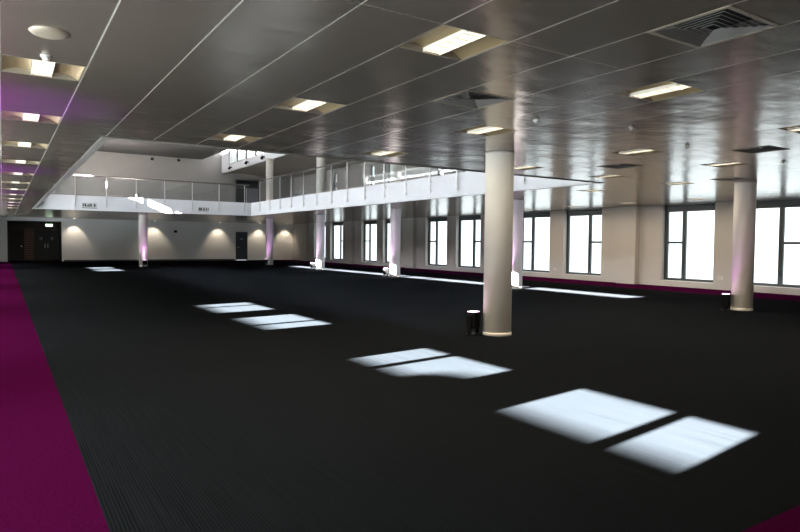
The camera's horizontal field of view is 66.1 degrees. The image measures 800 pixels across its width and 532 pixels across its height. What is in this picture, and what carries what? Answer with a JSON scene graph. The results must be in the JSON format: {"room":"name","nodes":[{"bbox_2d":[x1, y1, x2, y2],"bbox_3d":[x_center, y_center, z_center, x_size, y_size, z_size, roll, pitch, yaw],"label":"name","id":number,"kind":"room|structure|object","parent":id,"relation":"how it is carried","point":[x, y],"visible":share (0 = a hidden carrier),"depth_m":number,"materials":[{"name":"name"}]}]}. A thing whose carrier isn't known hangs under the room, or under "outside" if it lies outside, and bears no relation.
{"room":"empty event hall","nodes":[
{"label":"empty event hall","id":0,"kind":"room"},
{"bbox_2d":[7,220,61,260],"bbox_3d":[-25.308,-1.712,42.489,3.340,2.920,2.500,-1,3,-33],"label":"wall","id":1,"kind":"structure","parent":0,"point":[11,225],"depth_m":43.32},
{"bbox_2d":[9,230,23,260],"bbox_3d":[-26.781,-1.430,42.876,0.880,2.100,0.070,-1,3,-33],"label":"door","id":2,"kind":"structure","parent":1,"relation":"in","point":[16,237],"depth_m":42.86,"materials":[{"name":"wood"}]},
{"bbox_2d":[24,228,33,259],"bbox_3d":[-26.145,-1.540,43.289,0.560,2.200,0.058,-1,3,-33],"label":"panel","id":3,"kind":"object","parent":1,"relation":"attached to","point":[28,233],"visible":1,"depth_m":43.27,"materials":[{"name":"brown wood"}]},
{"bbox_2d":[35,231,57,259],"bbox_3d":[-25.248,-1.452,43.856,1.400,2.100,0.090,-1,3,-33],"label":"door","id":4,"kind":"structure","parent":1,"relation":"in","point":[44,240],"depth_m":43.85,"materials":[{"name":"grey wood"}]},
{"bbox_2d":[0,149,292,261],"bbox_3d":[-18.159,-4.843,45.313,22.570,8.900,0.300,-1,3,-33],"label":"wall","id":5,"kind":"structure","parent":0,"point":[81,239],"depth_m":45.49,"materials":[{"name":"white paint"}]},
{"bbox_2d":[64,259,234,260],"bbox_3d":[-18.076,-0.441,45.368,11.900,0.100,0.020,-1,3,-33],"label":"baseboard","id":6,"kind":"structure","parent":5,"relation":"attached to","point":[131,259],"depth_m":45.46,"materials":[{"name":"black"}]},
{"bbox_2d":[236,232,247,259],"bbox_3d":[-12.635,-1.594,48.917,0.960,2.240,0.171,-1,3,-33],"label":"door","id":7,"kind":"structure","parent":5,"relation":"in","point":[241,237],"depth_m":48.92,"materials":[{"name":"wood"}]},
{"bbox_2d":[236,179,258,202],"bbox_3d":[-12.198,-5.492,49.037,1.920,2.690,0.160,-1,3,-33],"label":"door","id":8,"kind":"structure","parent":5,"relation":"in","point":[251,191],"depth_m":49.02,"materials":[{"name":"grey glass"}]},
{"bbox_2d":[97,138,227,159],"bbox_3d":[-7.881,-7.256,22.179,14.760,0.250,49.500,-1,3,-33],"label":"ceiling","id":9,"kind":"structure","parent":0,"point":[112,145],"depth_m":41.95,"materials":[{"name":"white paint"}]},
{"bbox_2d":[222,149,285,173],"bbox_3d":[-0.367,-7.313,27.042,0.140,2.060,49.500,-1,3,-33],"label":"wall","id":10,"kind":"structure","parent":0,"point":[254,160],"depth_m":43.70,"materials":[{"name":"white paint"}]},
{"bbox_2d":[229,149,262,163],"bbox_3d":[-1.293,-7.505,28.460,0.070,1.300,42.700,-1,3,-33],"label":"window","id":11,"kind":"structure","parent":10,"relation":"in","point":[229,149],"depth_m":44.67,"materials":[{"name":"clear glass"}]},
{"bbox_2d":[228,155,365,177],"bbox_3d":[2.274,-6.483,28.788,6.170,0.200,49.500,-1,3,-33],"label":"ceiling","id":12,"kind":"structure","parent":0,"point":[287,164],"depth_m":43.27,"materials":[{"name":"white paint"}]},
{"bbox_2d":[0,260,799,531],"bbox_3d":[-5.410,0.565,25.729,21.850,0.200,52.200,-1,3,-33],"label":"floor","id":13,"kind":"structure","parent":0,"point":[196,395],"depth_m":5.66,"materials":[{"name":"grey carpet"}]},
{"bbox_2d":[139,215,147,266],"bbox_3d":[-14.696,-1.452,35.150,0.468,2.950,0.468,-1,3,-33],"label":"column","id":14,"kind":"structure","parent":13,"relation":"on","point":[143,242],"depth_m":34.97,"materials":[{"name":"beige paint"}]},
{"bbox_2d":[266,219,272,264],"bbox_3d":[-8.356,-1.550,39.358,0.468,2.950,0.468,-1,3,-33],"label":"column","id":15,"kind":"structure","parent":13,"relation":"on","point":[269,222],"depth_m":39.17,"materials":[{"name":"white paint"}]},
{"bbox_2d":[310,263,315,269],"bbox_3d":[-4.684,0.011,32.982,0.180,0.378,0.260,2,3,40],"label":"uplighter","id":16,"kind":"object","parent":13,"relation":"on","point":[312,265],"visible":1,"depth_m":32.92,"materials":[{"name":"black plastic"}]},
{"bbox_2d":[316,215,324,269],"bbox_3d":[-4.282,-1.276,33.067,0.468,2.950,0.468,-1,3,-33],"label":"column","id":17,"kind":"structure","parent":13,"relation":"on","point":[320,219],"depth_m":32.89,"materials":[{"name":"white paint"}]},
{"bbox_2d":[383,268,388,276],"bbox_3d":[-0.611,0.285,26.691,0.180,0.378,0.260,2,3,40],"label":"uplighter","id":18,"kind":"object","parent":13,"relation":"on","point":[385,270],"visible":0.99,"depth_m":26.63,"materials":[{"name":"black plastic"}]},
{"bbox_2d":[390,209,400,276],"bbox_3d":[-0.208,-1.002,26.776,0.468,2.950,0.468,-1,3,-33],"label":"column","id":19,"kind":"structure","parent":13,"relation":"on","point":[395,214],"depth_m":26.59,"materials":[{"name":"white paint"}]},
{"bbox_2d":[464,311,481,335],"bbox_3d":[1.196,0.927,10.030,0.180,0.378,0.260,2,3,40],"label":"uplighter","id":20,"kind":"object","parent":13,"relation":"on","point":[473,317],"visible":1,"depth_m":9.96,"materials":[{"name":"black plastic"}]},
{"bbox_2d":[483,151,513,336],"bbox_3d":[1.599,-0.354,9.985,0.468,2.950,0.468,-1,3,-33],"label":"column","id":21,"kind":"structure","parent":13,"relation":"on","point":[499,165],"depth_m":9.80,"materials":[{"name":"beige paint"}]},
{"bbox_2d":[512,199,523,288],"bbox_3d":[3.865,-0.727,20.485,0.468,2.950,0.468,-1,3,-33],"label":"column","id":22,"kind":"structure","parent":13,"relation":"on","point":[518,204],"depth_m":20.28,"materials":[{"name":"white paint"}]},
{"bbox_2d":[720,293,730,310],"bbox_3d":[7.539,0.830,14.217,0.180,0.378,0.260,2,3,40],"label":"uplighter","id":23,"kind":"object","parent":13,"relation":"on","point":[725,298],"visible":1,"depth_m":14.13,"materials":[{"name":"black plastic"}]},
{"bbox_2d":[730,181,756,310],"bbox_3d":[7.939,-0.453,14.194,0.468,2.950,0.468,-1,3,-33],"label":"column","id":24,"kind":"structure","parent":13,"relation":"on","point":[745,192],"depth_m":14.02,"materials":[{"name":"beige paint"}]},
{"bbox_2d":[0,0,799,223],"bbox_3d":[-4.648,-2.433,24.482,21.850,0.001,49.500,-1,3,-33],"label":"ceiling","id":25,"kind":"structure","parent":0,"point":[176,71],"depth_m":5.95,"materials":[{"name":"metal"}]},
{"bbox_2d":[2,188,26,189],"bbox_3d":[-11.326,-2.303,18.030,0.625,0.097,0.580,-1,3,-33],"label":"ceiling light","id":26,"kind":"object","parent":25,"relation":"attached to","point":[2,188],"visible":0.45,"depth_m":18.19,"materials":[{"name":"beige plastic"}]},
{"bbox_2d":[1,181,29,183],"bbox_3d":[-9.951,-2.210,15.908,0.625,0.097,0.580,-1,3,-33],"label":"ceiling light","id":27,"kind":"object","parent":25,"relation":"attached to","point":[1,181],"visible":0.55,"depth_m":16.06,"materials":[{"name":"beige"}]},
{"bbox_2d":[1,172,33,175],"bbox_3d":[-8.577,-2.117,13.786,0.625,0.097,0.580,-1,3,-33],"label":"ceiling light","id":28,"kind":"object","parent":25,"relation":"attached to","point":[10,173],"visible":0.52,"depth_m":13.96,"materials":[{"name":"beige plastic"}]},
{"bbox_2d":[1,159,39,164],"bbox_3d":[-7.203,-2.025,11.663,0.625,0.097,0.580,-1,3,-33],"label":"ceiling light","id":29,"kind":"object","parent":25,"relation":"attached to","point":[2,160],"visible":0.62,"depth_m":11.81,"materials":[{"name":"beige"}]},
{"bbox_2d":[1,140,48,148],"bbox_3d":[-5.829,-1.932,9.541,0.625,0.097,0.580,-1,3,-33],"label":"ceiling light","id":30,"kind":"object","parent":25,"relation":"attached to","point":[5,143],"visible":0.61,"depth_m":9.67,"materials":[{"name":"beige plastic"}]},
{"bbox_2d":[18,142,30,146],"bbox_3d":[-5.829,-1.911,9.542,0.160,0.055,0.550,-1,3,-33],"label":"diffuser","id":31,"kind":"object","parent":30,"relation":"on","point":[20,144],"depth_m":9.57,"materials":[{"name":"white plastic"}]},
{"bbox_2d":[0,110,61,123],"bbox_3d":[-4.455,-1.840,7.419,0.625,0.097,0.580,-1,3,-33],"label":"ceiling light","id":32,"kind":"object","parent":25,"relation":"attached to","point":[10,115],"visible":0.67,"depth_m":7.53,"materials":[{"name":"beige plastic"}]},
{"bbox_2d":[23,113,39,121],"bbox_3d":[-4.455,-1.819,7.420,0.160,0.055,0.550,-1,3,-33],"label":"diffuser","id":33,"kind":"object","parent":32,"relation":"on","point":[29,117],"depth_m":7.45,"materials":[{"name":"white plastic"}]},
{"bbox_2d":[0,54,86,81],"bbox_3d":[-3.080,-1.747,5.297,0.625,0.097,0.580,-1,3,-33],"label":"ceiling light","id":34,"kind":"object","parent":25,"relation":"attached to","point":[12,64],"visible":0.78,"depth_m":5.38,"materials":[{"name":"beige"}]},
{"bbox_2d":[31,59,55,76],"bbox_3d":[-3.080,-1.726,5.298,0.160,0.055,0.550,-1,3,-33],"label":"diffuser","id":35,"kind":"object","parent":34,"relation":"on","point":[41,68],"depth_m":5.31,"materials":[{"name":"white plastic"}]},
{"bbox_2d":[40,54,50,60],"bbox_3d":[-2.833,-1.664,4.912,0.080,0.036,0.080,-1,3,-33],"label":"smoke detector","id":36,"kind":"object","parent":25,"relation":"attached to","point":[45,57],"visible":1,"depth_m":4.89,"materials":[{"name":"white plastic"}]},
{"bbox_2d":[28,26,69,39],"bbox_3d":[-2.488,-1.645,4.361,0.260,0.026,0.260,-1,3,-33],"label":"ceiling speaker","id":37,"kind":"object","parent":25,"relation":"attached to","point":[41,31],"visible":1,"depth_m":4.31},
{"bbox_2d":[209,133,261,142],"bbox_3d":[-2.356,-1.871,8.777,0.625,0.097,0.580,-1,3,-33],"label":"ceiling light","id":38,"kind":"object","parent":25,"relation":"attached to","point":[224,137],"visible":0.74,"depth_m":8.90,"materials":[{"name":"beige"}]},
{"bbox_2d":[224,135,246,141],"bbox_3d":[-2.356,-1.850,8.777,0.160,0.055,0.550,-1,3,-33],"label":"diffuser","id":39,"kind":"object","parent":38,"relation":"on","point":[233,138],"depth_m":8.80,"materials":[{"name":"white plastic"}]},
{"bbox_2d":[272,97,346,113],"bbox_3d":[-0.981,-1.778,6.654,0.625,0.097,0.580,-1,3,-33],"label":"ceiling light","id":40,"kind":"object","parent":25,"relation":"attached to","point":[296,104],"visible":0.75,"depth_m":6.75,"materials":[{"name":"beige plastic"}]},
{"bbox_2d":[292,100,326,111],"bbox_3d":[-0.982,-1.757,6.655,0.160,0.055,0.550,-1,3,-33],"label":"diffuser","id":41,"kind":"object","parent":40,"relation":"on","point":[303,105],"depth_m":6.66,"materials":[{"name":"white plastic"}]},
{"bbox_2d":[362,150,408,156],"bbox_3d":[-0.257,-1.902,10.134,0.625,0.097,0.580,-1,3,-33],"label":"ceiling light","id":42,"kind":"object","parent":25,"relation":"attached to","point":[375,152],"visible":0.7,"depth_m":10.25,"materials":[{"name":"beige plastic"}]},
{"bbox_2d":[372,151,395,155],"bbox_3d":[-0.257,-1.881,10.135,0.160,0.055,0.550,-1,3,-33],"label":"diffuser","id":43,"kind":"object","parent":42,"relation":"on","point":[376,153],"depth_m":10.17,"materials":[{"name":"white plastic"}]},
{"bbox_2d":[397,24,511,60],"bbox_3d":[0.393,-1.686,4.532,0.625,0.097,0.580,-1,3,-33],"label":"ceiling light","id":44,"kind":"object","parent":25,"relation":"attached to","point":[446,41],"visible":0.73,"depth_m":4.59,"materials":[{"name":"beige plastic"}]},
{"bbox_2d":[423,30,484,54],"bbox_3d":[0.393,-1.665,4.533,0.160,0.055,0.550,-1,3,-33],"label":"light panel","id":45,"kind":"object","parent":44,"relation":"on","point":[452,40],"depth_m":4.52,"materials":[{"name":"white plastic"}]},
{"bbox_2d":[432,90,514,108],"bbox_3d":[0.747,-1.753,6.285,0.625,0.114,0.580,-1,3,-33],"label":"ceiling vent","id":46,"kind":"object","parent":25,"relation":"in","point":[476,104],"visible":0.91,"depth_m":6.36,"materials":[{"name":"grey metal"}]},
{"bbox_2d":[454,125,517,136],"bbox_3d":[1.118,-1.810,8.012,0.625,0.097,0.580,-1,3,-33],"label":"ceiling light","id":47,"kind":"object","parent":25,"relation":"attached to","point":[483,130],"visible":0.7,"depth_m":8.10,"materials":[{"name":"beige plastic"}]},
{"bbox_2d":[467,126,504,134],"bbox_3d":[1.117,-1.789,8.013,0.160,0.055,0.550,-1,3,-33],"label":"light panel","id":48,"kind":"object","parent":47,"relation":"on","point":[481,129],"depth_m":8.02,"materials":[{"name":"white plastic"}]},
{"bbox_2d":[514,165,544,169],"bbox_3d":[2.367,-1.941,11.832,0.625,0.097,0.580,-1,3,-33],"label":"ceiling light","id":49,"kind":"object","parent":25,"relation":"attached to","point":[519,167],"visible":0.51,"depth_m":11.89,"materials":[{"name":"beige plastic"}]},
{"bbox_2d":[514,165,534,168],"bbox_3d":[2.367,-1.920,11.832,0.160,0.055,0.550,-1,3,-33],"label":"light panel","id":50,"kind":"object","parent":49,"relation":"on","point":[520,166],"depth_m":11.81,"materials":[{"name":"white plastic"}]},
{"bbox_2d":[577,189,606,191],"bbox_3d":[5.191,-2.096,16.669,0.625,0.097,0.580,-1,3,-33],"label":"ceiling light","id":51,"kind":"object","parent":25,"relation":"attached to","point":[588,190],"visible":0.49,"depth_m":16.75,"materials":[{"name":"beige plastic"}]},
{"bbox_2d":[588,174,625,177],"bbox_3d":[4.466,-1.972,13.190,0.625,0.097,0.580,-1,3,-33],"label":"ceiling light","id":52,"kind":"object","parent":25,"relation":"attached to","point":[607,175],"visible":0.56,"depth_m":13.28,"materials":[{"name":"beige plastic"}]},
{"bbox_2d":[596,163,640,168],"bbox_3d":[4.101,-1.915,11.454,0.625,0.114,0.580,-1,3,-33],"label":"ceiling vent","id":53,"kind":"object","parent":25,"relation":"in","point":[621,165],"visible":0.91,"depth_m":11.51,"materials":[{"name":"black metal"}]},
{"bbox_2d":[609,148,663,155],"bbox_3d":[3.741,-1.849,9.710,0.625,0.097,0.580,-1,3,-33],"label":"ceiling light","id":54,"kind":"object","parent":25,"relation":"attached to","point":[639,151],"visible":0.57,"depth_m":9.79,"materials":[{"name":"beige plastic"}]},
{"bbox_2d":[619,149,654,154],"bbox_3d":[3.741,-1.828,9.710,0.160,0.055,0.550,-1,3,-33],"label":"light panel","id":55,"kind":"object","parent":54,"relation":"on","point":[625,152],"depth_m":9.70,"materials":[{"name":"white plastic"}]},
{"bbox_2d":[613,81,706,101],"bbox_3d":[2.492,-1.717,5.890,0.625,0.097,0.580,-1,3,-33],"label":"ceiling light","id":56,"kind":"object","parent":25,"relation":"attached to","point":[664,90],"visible":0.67,"depth_m":5.95,"materials":[{"name":"beige plastic"}]},
{"bbox_2d":[630,83,690,98],"bbox_3d":[2.492,-1.696,5.891,0.160,0.055,0.550,-1,3,-33],"label":"light panel","id":57,"kind":"object","parent":56,"relation":"on","point":[665,87],"depth_m":5.88,"materials":[{"name":"white plastic"}]},
{"bbox_2d":[659,182,693,184],"bbox_3d":[6.565,-2.004,14.547,0.625,0.097,0.580,-1,3,-33],"label":"ceiling light","id":58,"kind":"object","parent":25,"relation":"attached to","point":[671,183],"visible":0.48,"depth_m":14.64,"materials":[{"name":"beige plastic"}]},
{"bbox_2d":[647,5,780,48],"bbox_3d":[2.121,-1.660,4.162,0.625,0.114,0.580,-1,3,-33],"label":"ceiling vent","id":59,"kind":"object","parent":25,"relation":"in","point":[714,22],"visible":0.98,"depth_m":4.24,"materials":[{"name":"grey metal"}]},
{"bbox_2d":[700,161,745,166],"bbox_3d":[5.840,-1.880,11.067,0.625,0.097,0.580,-1,3,-33],"label":"ceiling light","id":60,"kind":"object","parent":25,"relation":"attached to","point":[729,163],"visible":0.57,"depth_m":11.15,"materials":[{"name":"beige plastic"}]},
{"bbox_2d":[707,161,737,165],"bbox_3d":[5.840,-1.859,11.068,0.160,0.055,0.550,-1,3,-33],"label":"light panel","id":61,"kind":"object","parent":60,"relation":"on","point":[721,163],"depth_m":11.08,"materials":[{"name":"white plastic"}]},
{"bbox_2d":[710,177,747,180],"bbox_3d":[7.249,-1.962,13.490,0.625,0.114,0.580,-1,3,-33],"label":"ceiling vent","id":62,"kind":"object","parent":25,"relation":"in","point":[730,178],"visible":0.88,"depth_m":13.57,"materials":[{"name":"black metal"}]},
{"bbox_2d":[730,145,788,153],"bbox_3d":[5.470,-1.823,9.340,0.625,0.114,0.580,-1,3,-33],"label":"ceiling vent","id":63,"kind":"object","parent":25,"relation":"in","point":[752,150],"visible":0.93,"depth_m":9.38,"materials":[{"name":"black metal"}]},
{"bbox_2d":[777,125,799,133],"bbox_3d":[5.115,-1.756,7.587,0.625,0.097,0.580,-1,3,-33],"label":"ceiling light","id":64,"kind":"object","parent":25,"relation":"attached to","point":[796,129],"visible":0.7,"depth_m":7.75,"materials":[{"name":"beige"}]},
{"bbox_2d":[787,126,799,131],"bbox_3d":[5.115,-1.735,7.588,0.160,0.055,0.550,-1,3,-33],"label":"light panel","id":65,"kind":"object","parent":64,"relation":"on","point":[794,128],"depth_m":7.74,"materials":[{"name":"white plastic"}]},
{"bbox_2d":[293,162,799,294],"bbox_3d":[4.579,-3.070,30.430,0.600,6.900,49.500,-1,3,-33],"label":"wall","id":66,"kind":"structure","parent":0,"point":[633,237],"depth_m":26.82,"materials":[{"name":"beige paint"}]},
{"bbox_2d":[334,173,336,190],"bbox_3d":[-4.589,-5.896,44.767,0.070,1.800,0.700,-1,3,-33],"label":"window","id":67,"kind":"structure","parent":66,"relation":"in","point":[335,182],"depth_m":45.02,"materials":[{"name":"grey paint"}]},
{"bbox_2d":[330,222,342,259],"bbox_3d":[-4.494,-1.812,44.650,0.260,2.750,2.000,-1,3,-33],"label":"window","id":68,"kind":"structure","parent":66,"relation":"in","point":[340,224],"depth_m":44.48,"materials":[{"name":"grey metal"}]},
{"bbox_2d":[361,220,376,261],"bbox_3d":[-1.940,-1.641,40.707,0.260,2.750,2.000,-1,3,-33],"label":"window","id":69,"kind":"structure","parent":66,"relation":"in","point":[370,222],"depth_m":40.97,"materials":[{"name":"grey metal"}]},
{"bbox_2d":[371,165,373,184],"bbox_3d":[-1.710,-5.702,40.322,0.070,1.800,0.700,-1,3,-33],"label":"window","id":70,"kind":"structure","parent":66,"relation":"in","point":[372,177],"depth_m":40.51,"materials":[{"name":"grey paint"}]},
{"bbox_2d":[385,220,389,262],"bbox_3d":[-0.420,-1.538,38.358,0.260,2.750,2.000,-1,3,-33],"label":"window","id":71,"kind":"structure","parent":66,"relation":"in","point":[387,221],"depth_m":39.14,"materials":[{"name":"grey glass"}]},
{"bbox_2d":[388,164,390,182],"bbox_3d":[-0.515,-5.622,38.476,0.070,1.800,0.700,-1,3,-33],"label":"window","id":72,"kind":"structure","parent":66,"relation":"in","point":[389,173],"depth_m":38.72,"materials":[{"name":"glass"}]},
{"bbox_2d":[426,217,446,266],"bbox_3d":[2.133,-1.366,34.416,0.260,2.750,2.000,-1,3,-33],"label":"window","id":73,"kind":"structure","parent":66,"relation":"in","point":[431,219],"depth_m":34.71,"materials":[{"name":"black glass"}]},
{"bbox_2d":[457,215,480,268],"bbox_3d":[3.654,-1.264,32.067,0.260,2.750,2.000,-1,3,-33],"label":"window","id":74,"kind":"structure","parent":66,"relation":"in","point":[474,218],"depth_m":31.94,"materials":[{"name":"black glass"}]},
{"bbox_2d":[522,211,549,272],"bbox_3d":[6.207,-1.092,28.125,0.260,2.750,2.000,-1,3,-33],"label":"window","id":75,"kind":"structure","parent":66,"relation":"in","point":[533,215],"depth_m":28.34,"materials":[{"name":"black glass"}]},
{"bbox_2d":[566,209,601,275],"bbox_3d":[7.728,-0.989,25.776,0.260,2.750,2.000,-1,3,-33],"label":"window","id":76,"kind":"structure","parent":66,"relation":"in","point":[588,212],"depth_m":25.66,"materials":[{"name":"metal"},{"name":"dark grey painted metal"}]},
{"bbox_2d":[664,203,714,282],"bbox_3d":[10.281,-0.818,21.834,0.260,2.750,2.000,-1,3,-33],"label":"window","id":77,"kind":"structure","parent":66,"relation":"in","point":[685,208],"depth_m":22.07,"materials":[{"name":"black metal"}]},
{"bbox_2d":[754,199,799,288],"bbox_3d":[11.802,-0.715,19.485,0.260,2.750,2.000,-1,3,-33],"label":"window","id":78,"kind":"structure","parent":66,"relation":"in","point":[783,204],"depth_m":19.31,"materials":[{"name":"black metal"}]},
{"bbox_2d":[442,19,781,149],"bbox_3d":[-4.644,-2.873,24.466,21.850,0.560,49.500,-1,3,-33],"label":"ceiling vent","id":79,"kind":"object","parent":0,"point":[752,20],"depth_m":4.58,"materials":[{"name":"grey metal"}]},
{"bbox_2d":[32,136,110,208],"bbox_3d":[-10.771,-2.636,18.905,0.110,0.732,24.390,-1,3,-33],"label":"trim","id":80,"kind":"structure","parent":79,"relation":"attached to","point":[103,139],"depth_m":11.57,"materials":[{"name":"white paint"}]},
{"bbox_2d":[35,194,250,215],"bbox_3d":[-12.981,-3.154,32.056,10.698,0.725,0.110,-1,3,-33],"label":"trim","id":81,"kind":"structure","parent":79,"relation":"attached to","point":[53,201],"depth_m":31.79,"materials":[{"name":"white paint"}]},
{"bbox_2d":[82,203,96,208],"bbox_3d":[-15.383,-2.993,30.431,0.660,0.270,0.014,-1,3,-33],"label":"fascia sign","id":82,"kind":"object","parent":81,"relation":"attached to","point":[84,205],"visible":1,"depth_m":30.43,"materials":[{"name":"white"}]},
{"bbox_2d":[42,174,248,211],"bbox_3d":[-12.853,-3.741,32.000,10.230,1.555,0.079,-1,3,-33],"label":"balcony railing","id":83,"kind":"object","parent":81,"relation":"attached to","point":[74,175],"visible":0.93,"depth_m":32.20,"materials":[{"name":"metal"}]},
{"bbox_2d":[198,207,208,211],"bbox_3d":[-10.698,-3.062,33.461,0.560,0.250,0.014,-1,3,-33],"label":"fascia sign","id":84,"kind":"object","parent":81,"relation":"attached to","point":[200,209],"visible":1,"depth_m":33.44,"materials":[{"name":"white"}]},
{"bbox_2d":[265,158,273,200],"bbox_3d":[-8.321,-5.282,39.218,0.616,3.080,0.616,-1,3,-33],"label":"column","id":85,"kind":"structure","parent":79,"relation":"on","point":[269,161],"depth_m":39.02,"materials":[{"name":"beige paint"}]},
{"bbox_2d":[317,157,324,192],"bbox_3d":[-4.247,-5.008,32.927,0.616,3.080,0.616,-1,3,-33],"label":"column","id":86,"kind":"structure","parent":79,"relation":"on","point":[320,161],"depth_m":32.74,"materials":[{"name":"beige paint"}]},
{"bbox_2d":[111,137,602,182],"bbox_3d":[0.314,-2.260,11.627,10.588,0.730,0.110,-1,3,-33],"label":"trim","id":87,"kind":"structure","parent":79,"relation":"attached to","point":[111,137],"depth_m":10.48,"materials":[{"name":"white paint"}]},
{"bbox_2d":[391,164,400,182],"bbox_3d":[-0.173,-4.734,26.636,0.616,3.080,0.616,-1,3,-33],"label":"column","id":88,"kind":"structure","parent":79,"relation":"on","point":[395,169],"depth_m":26.46,"materials":[{"name":"beige paint"}]},
{"bbox_2d":[251,171,603,215],"bbox_3d":[-1.820,-2.775,24.761,0.110,0.725,24.500,-1,3,-33],"label":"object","id":89,"kind":"structure","parent":79,"relation":"attached to","point":[470,183],"depth_m":21.66,"materials":[{"name":"white paint"}]},
{"bbox_2d":[259,160,524,211],"bbox_3d":[-1.530,-3.414,24.125,0.079,1.705,22.675,-1,3,-33],"label":"balcony railing","id":90,"kind":"object","parent":89,"relation":"attached to","point":[347,161],"visible":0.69,"depth_m":26.05,"materials":[{"name":"metal"}]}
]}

